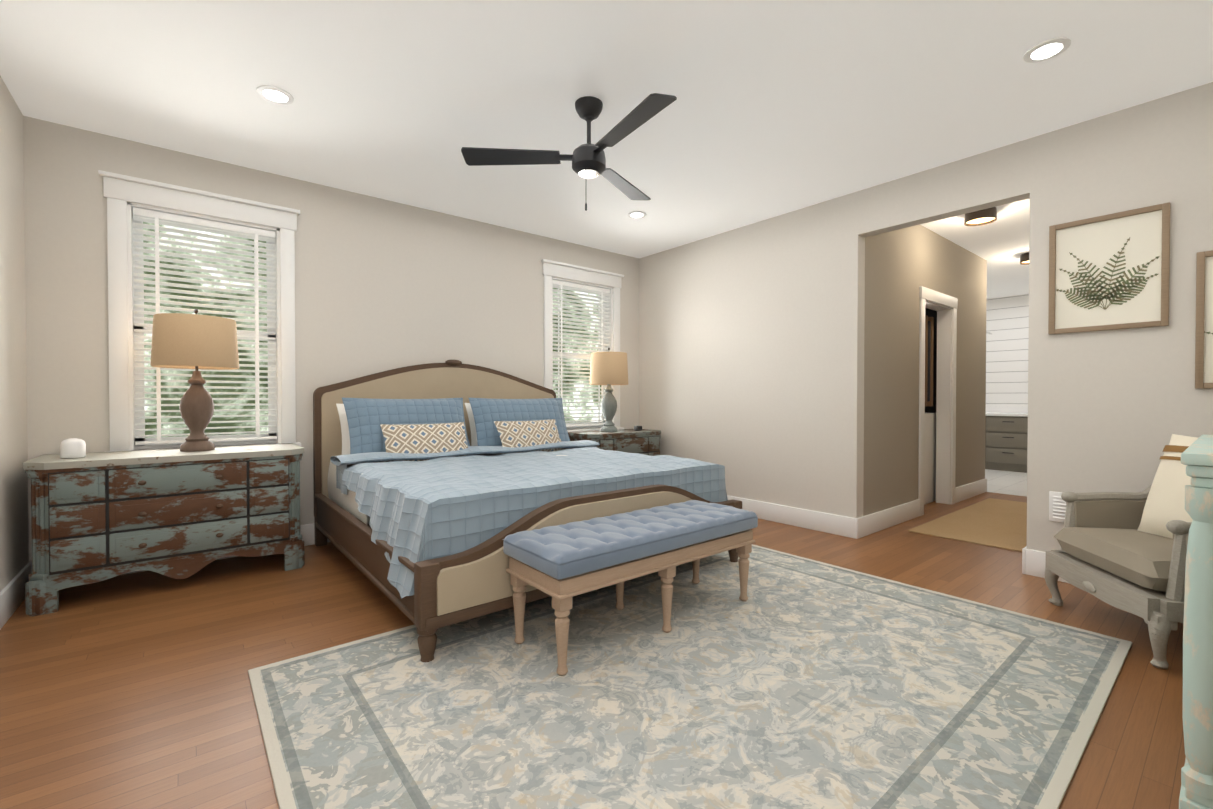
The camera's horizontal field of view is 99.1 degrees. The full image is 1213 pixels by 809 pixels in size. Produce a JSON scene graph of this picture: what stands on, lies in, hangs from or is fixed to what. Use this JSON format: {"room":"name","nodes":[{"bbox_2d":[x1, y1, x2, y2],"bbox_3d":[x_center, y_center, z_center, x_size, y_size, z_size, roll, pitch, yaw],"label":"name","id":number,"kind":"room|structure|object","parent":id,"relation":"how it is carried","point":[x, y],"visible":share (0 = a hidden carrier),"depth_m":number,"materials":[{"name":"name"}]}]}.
{"room":"bedroom","nodes":[
{"label":"bedroom","id":0,"kind":"room"},
{"bbox_2d":[0,76,28,591],"bbox_3d":[-1.825,-0.273,1.016,0.120,2.740,5.020,-1,1,-39],"label":"wall","id":1,"kind":"structure","parent":0,"point":[14,539],"depth_m":2.76,"materials":[{"name":"paint"}]},
{"bbox_2d":[23,116,638,561],"bbox_3d":[-1.538,-0.315,4.583,5.070,2.740,0.150,-1,1,-39],"label":"wall","id":2,"kind":"structure","parent":0,"point":[383,284],"depth_m":3.96,"materials":[{"name":"paint"}]},
{"bbox_2d":[98,170,300,451],"bbox_3d":[-2.735,-0.508,3.567,1.070,1.850,0.210,-1,1,-39],"label":"window","id":3,"kind":"structure","parent":2,"relation":"in","point":[124,195],"depth_m":3.39,"materials":[{"name":"white wood"}]},
{"bbox_2d":[133,207,276,444],"bbox_3d":[-2.735,-0.501,3.567,0.770,1.518,0.055,-1,1,-39],"label":"window blinds","id":4,"kind":"object","parent":3,"relation":"attached to","point":[156,218],"visible":0.83,"depth_m":3.56,"materials":[{"name":"white plastic"}]},
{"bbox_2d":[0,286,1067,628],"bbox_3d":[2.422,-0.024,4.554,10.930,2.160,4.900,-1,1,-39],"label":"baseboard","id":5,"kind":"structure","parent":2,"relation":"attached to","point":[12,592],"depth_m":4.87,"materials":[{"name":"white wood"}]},
{"bbox_2d":[541,259,623,431],"bbox_3d":[-0.274,-0.531,5.571,1.070,1.850,0.210,-1,1,-39],"label":"window","id":6,"kind":"structure","parent":2,"relation":"in","point":[559,271],"depth_m":5.53,"materials":[{"name":"white wood"}]},
{"bbox_2d":[553,280,609,426],"bbox_3d":[-0.274,-0.525,5.571,0.770,1.518,0.055,-1,1,-39],"label":"window blinds","id":7,"kind":"object","parent":6,"relation":"attached to","point":[598,291],"visible":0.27,"depth_m":5.54,"materials":[{"name":"white plastic"}]},
{"bbox_2d":[0,492,1185,808],"bbox_3d":[1.270,1.117,3.630,8.200,0.100,5.140,-1,1,-39],"label":"floor","id":8,"kind":"structure","parent":0,"point":[128,692],"depth_m":2.16,"materials":[{"name":"brown wood"}]},
{"bbox_2d":[23,443,304,616],"bbox_3d":[-2.620,0.682,3.200,1.260,0.780,0.595,-1,1,-39],"label":"dresser","id":9,"kind":"object","parent":8,"relation":"on","point":[177,513],"visible":1,"depth_m":2.93,"materials":[{"name":"grey"}]},
{"bbox_2d":[60,438,85,458],"bbox_3d":[-2.945,0.240,2.857,0.100,0.107,0.100,-1,1,-39],"label":"speaker","id":10,"kind":"object","parent":9,"relation":"on","point":[72,448],"visible":0.96,"depth_m":2.82},
{"bbox_2d":[150,309,238,451],"bbox_3d":[-2.576,-0.156,3.255,0.438,0.891,0.438,-1,1,-39],"label":"lamp","id":11,"kind":"object","parent":9,"relation":"on","point":[196,341],"visible":1,"depth_m":3.16,"materials":[{"name":"beige fabric"}]},
{"bbox_2d":[313,360,741,661],"bbox_3d":[-0.645,0.341,3.689,2.238,1.450,2.325,-1,1,-39],"label":"bed","id":12,"kind":"object","parent":8,"relation":"on","point":[435,484],"visible":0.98,"depth_m":3.18,"materials":[{"name":"blue fabric"}]},
{"bbox_2d":[568,429,660,455],"bbox_3d":[0.111,0.665,5.476,1.010,0.760,0.515,-1,1,-39],"label":"nightstand","id":13,"kind":"object","parent":8,"relation":"on","point":[645,441],"visible":0.23,"depth_m":5.29,"materials":[{"name":"grey"}]},
{"bbox_2d":[590,348,627,431],"bbox_3d":[0.026,-0.157,5.413,0.408,0.881,0.408,-1,1,-39],"label":"lamp","id":14,"kind":"object","parent":13,"relation":"on","point":[608,369],"visible":1,"depth_m":5.28,"materials":[{"name":"beige fabric"}]},
{"bbox_2d":[634,426,641,430],"bbox_3d":[0.341,0.255,5.569,0.085,0.050,0.052,-1,1,-39],"label":"clock","id":15,"kind":"object","parent":13,"relation":"on","point":[637,428],"visible":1,"depth_m":5.55,"materials":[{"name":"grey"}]},
{"bbox_2d":[248,544,1131,808],"bbox_3d":[0.461,1.078,2.216,3.120,0.011,2.230,-1,1,-39],"label":"rug","id":16,"kind":"object","parent":8,"relation":"on","point":[795,682],"visible":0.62,"depth_m":1.86,"materials":[{"name":"beige fabric"}]},
{"bbox_2d":[502,500,757,675],"bbox_3d":[0.177,0.821,2.569,1.300,0.492,0.450,-1,1,-39],"label":"bench","id":17,"kind":"object","parent":16,"relation":"on","point":[562,565],"visible":0.98,"depth_m":2.32,"materials":[{"name":"blue fabric"}]},
{"bbox_2d":[924,315,935,504],"bbox_3d":[3.038,0.044,5.501,1.300,2.002,0.550,-1,1,-39],"label":"contents","id":18,"kind":"object","parent":8,"relation":"on","point":[930,462],"visible":0.08,"depth_m":5.47,"materials":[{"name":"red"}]},
{"bbox_2d":[908,498,1026,551],"bbox_3d":[3.626,1.048,4.696,2.200,0.012,0.820,-1,1,-39],"label":"rug","id":19,"kind":"object","parent":8,"relation":"on","point":[997,523],"visible":0.62,"depth_m":4.47,"materials":[{"name":"beige fabric"}]},
{"bbox_2d":[1045,434,1197,669],"bbox_3d":[2.687,0.616,2.385,0.805,0.934,0.753,0,1,12],"label":"armchair","id":20,"kind":"object","parent":8,"relation":"on","point":[1126,551],"visible":0.83,"depth_m":2.43,"materials":[{"name":"beige fabric"}]},
{"bbox_2d":[1179,434,1212,808],"bbox_3d":[1.994,0.605,1.412,1.042,0.975,0.531,-1,1,-39],"label":"dresser","id":21,"kind":"object","parent":8,"relation":"on","point":[1196,790],"visible":1,"depth_m":1.27,"materials":[{"name":"teal wood"}]},
{"bbox_2d":[0,0,1212,298],"bbox_3d":[2.422,-1.744,4.534,11.170,0.120,5.140,-1,1,-39],"label":"ceiling","id":22,"kind":"structure","parent":0,"point":[780,108],"depth_m":2.72,"materials":[{"name":"paint"}]},
{"bbox_2d":[256,85,293,104],"bbox_3d":[-1.778,-1.659,2.779,0.169,0.009,0.169,1,1,45],"label":"recessed light","id":23,"kind":"object","parent":22,"relation":"in","point":[273,94],"depth_m":2.77,"materials":[{"name":"white plastic"}]},
{"bbox_2d":[461,93,676,210],"bbox_3d":[0.002,-1.360,2.815,1.243,0.608,1.169,-1,1,-39],"label":"ceiling fan","id":24,"kind":"object","parent":22,"relation":"hanging from","point":[588,159],"visible":1,"depth_m":2.82,"materials":[{"name":"black metal"}]},
{"bbox_2d":[627,211,646,217],"bbox_3d":[0.270,-1.680,4.588,0.169,0.009,0.169,1,1,45],"label":"recessed light","id":25,"kind":"object","parent":22,"relation":"in","point":[634,214],"depth_m":4.58,"materials":[{"name":"white plastic"}]},
{"bbox_2d":[964,207,996,225],"bbox_3d":[3.254,-1.636,4.503,0.233,0.095,0.233,0,1,12],"label":"ceiling fixture","id":26,"kind":"object","parent":22,"relation":"attached to","point":[983,217],"depth_m":4.46,"materials":[{"name":"brown metal"}]},
{"bbox_2d":[1020,252,1028,264],"bbox_3d":[4.804,-1.652,5.830,0.233,0.095,0.233,0,1,12],"label":"ceiling fixture","id":27,"kind":"object","parent":22,"relation":"attached to","point":[1024,258],"depth_m":5.83,"materials":[{"name":"brown metal"}]},
{"bbox_2d":[1023,37,1070,62],"bbox_3d":[2.060,-1.655,2.422,0.169,0.009,0.169,1,1,45],"label":"recessed light","id":28,"kind":"object","parent":22,"relation":"in","point":[1047,49],"depth_m":2.41,"materials":[{"name":"white plastic"}]},
{"bbox_2d":[639,82,1212,551],"bbox_3d":[1.976,-0.310,4.188,0.120,2.740,4.900,-1,1,-39],"label":"wall","id":29,"kind":"structure","parent":0,"point":[751,358],"depth_m":3.90,"materials":[{"name":"paint"}]},
{"bbox_2d":[1049,491,1066,521],"bbox_3d":[2.798,0.623,3.076,0.014,0.180,0.260,-1,1,-39],"label":"air vent","id":30,"kind":"object","parent":29,"relation":"in","point":[1057,508],"visible":0.4,"depth_m":3.15,"materials":[{"name":"white metal"}]},
{"bbox_2d":[1048,202,1170,334],"bbox_3d":[2.865,-0.756,2.972,0.024,0.660,0.500,-1,1,-39],"label":"framed picture","id":31,"kind":"object","parent":29,"relation":"attached to","point":[1109,272],"visible":1,"depth_m":2.96,"materials":[{"name":"white paper"}]},
{"bbox_2d":[1195,250,1212,388],"bbox_3d":[3.244,-0.435,2.510,0.024,0.710,0.510,-1,1,-39],"label":"framed picture","id":32,"kind":"object","parent":29,"relation":"attached to","point":[1204,330],"visible":0.98,"depth_m":2.68,"materials":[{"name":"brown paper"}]},
{"bbox_2d":[863,225,990,515],"bbox_3d":[3.249,-0.322,5.198,3.130,2.740,0.120,-1,1,-39],"label":"wall","id":33,"kind":"structure","parent":0,"point":[903,265],"depth_m":4.72,"materials":[{"name":"paint"}]},
{"bbox_2d":[985,469,1026,496],"bbox_3d":[5.564,1.074,7.202,2.970,0.101,2.820,-1,1,-39],"label":"floor","id":34,"kind":"structure","parent":0,"point":[1007,482],"depth_m":6.82,"materials":[{"name":"white tile"}]},
{"bbox_2d":[985,414,1027,472],"bbox_3d":[6.287,0.595,7.998,0.585,0.840,1.750,-1,1,-39],"label":"bathroom vanity","id":35,"kind":"object","parent":34,"relation":"on","point":[1006,435],"depth_m":7.85,"materials":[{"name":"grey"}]},
{"bbox_2d":[987,294,1028,406],"bbox_3d":[6.646,-0.356,8.112,0.120,2.740,2.490,-1,1,-39],"label":"wall","id":36,"kind":"structure","parent":0,"point":[1007,316],"depth_m":8.29,"materials":[{"name":"paint"}]},
{"bbox_2d":[986,406,1027,413],"bbox_3d":[6.506,0.083,8.171,0.020,0.100,1.750,-1,1,-39],"label":"countertop","id":37,"kind":"structure","parent":36,"relation":"attached to","point":[989,409],"depth_m":8.26,"materials":[{"name":"white stone"}]},
{"bbox_2d":[1027,301,1028,406],"bbox_3d":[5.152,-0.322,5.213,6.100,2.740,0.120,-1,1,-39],"label":"wall","id":38,"kind":"structure","parent":0,"point":[1027,301],"depth_m":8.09,"materials":[{"name":"paint"}]},
{"label":"outside","id":39,"kind":"structure","parent":0,"visible":0},
{"bbox_2d":[143,222,600,437],"bbox_3d":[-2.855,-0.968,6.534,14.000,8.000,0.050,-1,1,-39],"label":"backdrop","id":40,"kind":"structure","parent":39,"point":[152,420],"depth_m":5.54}
]}

